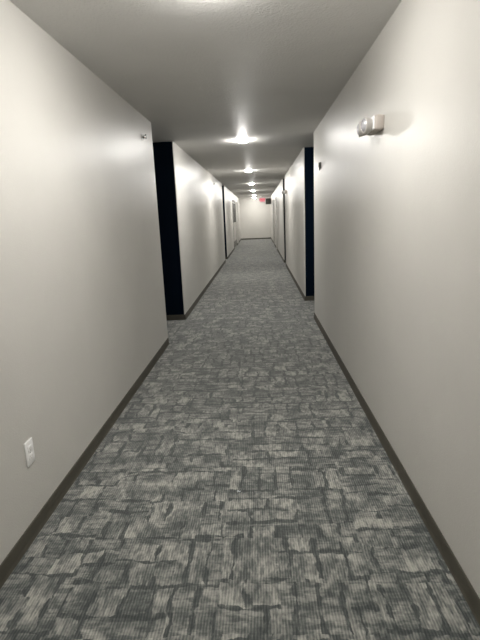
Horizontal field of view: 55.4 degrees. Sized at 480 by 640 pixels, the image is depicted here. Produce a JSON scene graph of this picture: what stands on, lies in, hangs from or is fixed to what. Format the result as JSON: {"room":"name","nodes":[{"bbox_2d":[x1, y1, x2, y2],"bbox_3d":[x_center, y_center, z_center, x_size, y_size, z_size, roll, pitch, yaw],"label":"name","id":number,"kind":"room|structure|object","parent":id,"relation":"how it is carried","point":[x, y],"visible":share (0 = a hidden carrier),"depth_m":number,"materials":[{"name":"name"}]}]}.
{"room":"apartment building corridor","nodes":[
{"label":"apartment building corridor","id":0,"kind":"room"},
{"bbox_2d":[0,0,240,563],"bbox_3d":[-1.169,-2.096,10.397,0.950,2.462,36.177,-2,13,3],"label":"wall","id":1,"kind":"structure","parent":0,"point":[83,309],"depth_m":2.76,"materials":[{"name":"beige paint"}]},
{"bbox_2d":[24,437,34,467],"bbox_3d":[-0.992,0.624,2.157,0.010,0.120,0.072,-2,13,3],"label":"wall outlet","id":2,"kind":"object","parent":1,"relation":"attached to","point":[28,446],"visible":1,"depth_m":2.15,"materials":[{"name":"white plastic"}]},
{"bbox_2d":[0,260,225,588],"bbox_3d":[-1.380,0.597,3.989,0.963,0.078,22.475,-2,13,3],"label":"baseboard","id":3,"kind":"structure","parent":1,"relation":"attached to","point":[15,555],"depth_m":2.63,"materials":[{"name":"plastic"}]},
{"bbox_2d":[232,200,236,249],"bbox_3d":[-0.237,-4.472,21.353,0.070,2.150,2.648,-2,13,3],"label":"door","id":4,"kind":"structure","parent":1,"relation":"in","point":[233,201],"depth_m":21.34,"materials":[{"name":"grey paint"}]},
{"bbox_2d":[236,202,238,242],"bbox_3d":[-0.112,-5.191,24.488,0.070,2.150,1.110,-2,13,3],"label":"door","id":5,"kind":"structure","parent":1,"relation":"in","point":[236,202],"depth_m":24.68,"materials":[{"name":"grey paint"}]},
{"bbox_2d":[9,0,401,198],"bbox_3d":[0.183,-3.398,10.044,4.065,0.120,36.478,-2,13,3],"label":"ceiling","id":6,"kind":"structure","parent":0,"point":[207,76],"depth_m":3.07,"materials":[{"name":"white paint"}]},
{"bbox_2d":[237,139,246,142],"bbox_3d":[0.035,-2.456,6.283,0.148,0.032,0.148,-2,13,3],"label":"recessed light","id":7,"kind":"object","parent":6,"relation":"in","point":[239,140],"visible":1,"depth_m":6.24,"materials":[{"name":"white"}]},
{"bbox_2d":[0,239,479,639],"bbox_3d":[0.289,-0.882,10.617,4.065,0.120,36.478,-2,13,3],"label":"floor","id":8,"kind":"structure","parent":0,"point":[322,537],"depth_m":2.29,"materials":[{"name":"carpet"}]},
{"bbox_2d":[239,197,270,238],"bbox_3d":[0.942,-6.202,28.020,4.065,2.462,0.150,-2,13,3],"label":"wall","id":9,"kind":"structure","parent":0,"point":[255,215],"depth_m":27.95,"materials":[{"name":"beige paint"}]},
{"bbox_2d":[241,237,270,239],"bbox_3d":[0.988,-5.022,28.206,1.865,0.078,0.013,-2,13,3],"label":"baseboard","id":10,"kind":"structure","parent":9,"relation":"attached to","point":[268,237],"depth_m":28.21,"materials":[{"name":"plastic"}]},
{"bbox_2d":[283,179,285,259],"bbox_3d":[1.765,-2.865,13.231,0.939,2.462,0.916,-2,13,3],"label":"wall","id":11,"kind":"structure","parent":0,"point":[283,179],"depth_m":13.70,"materials":[{"name":"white paint"}]},
{"bbox_2d":[270,0,479,597],"bbox_3d":[1.641,-2.184,10.264,0.950,2.462,36.177,-2,13,3],"label":"wall","id":12,"kind":"structure","parent":0,"point":[397,208],"depth_m":2.25,"materials":[{"name":"beige paint"}]},
{"bbox_2d":[273,199,274,244],"bbox_3d":[1.642,-4.795,22.424,0.070,2.150,1.110,-2,13,3],"label":"door","id":13,"kind":"structure","parent":12,"relation":"in","point":[273,199],"depth_m":22.41,"materials":[{"name":"grey paint"}]},
{"bbox_2d":[275,197,277,248],"bbox_3d":[1.509,-4.033,19.105,0.070,2.150,1.110,-2,13,3],"label":"door","id":14,"kind":"structure","parent":12,"relation":"in","point":[275,197],"depth_m":19.27,"materials":[{"name":"grey paint"}]},
{"bbox_2d":[356,114,383,136],"bbox_3d":[0.783,-1.172,2.770,0.127,0.095,0.230,-2,13,3],"label":"emergency light","id":15,"kind":"object","parent":12,"relation":"attached to","point":[368,126],"visible":1,"depth_m":2.68,"materials":[{"name":"beige plastic"}]},
{"bbox_2d":[286,264,479,625],"bbox_3d":[1.382,0.710,2.981,0.963,0.078,20.677,-2,13,3],"label":"baseboard","id":16,"kind":"structure","parent":12,"relation":"attached to","point":[466,588],"depth_m":2.28,"materials":[{"name":"plastic"}]}
]}

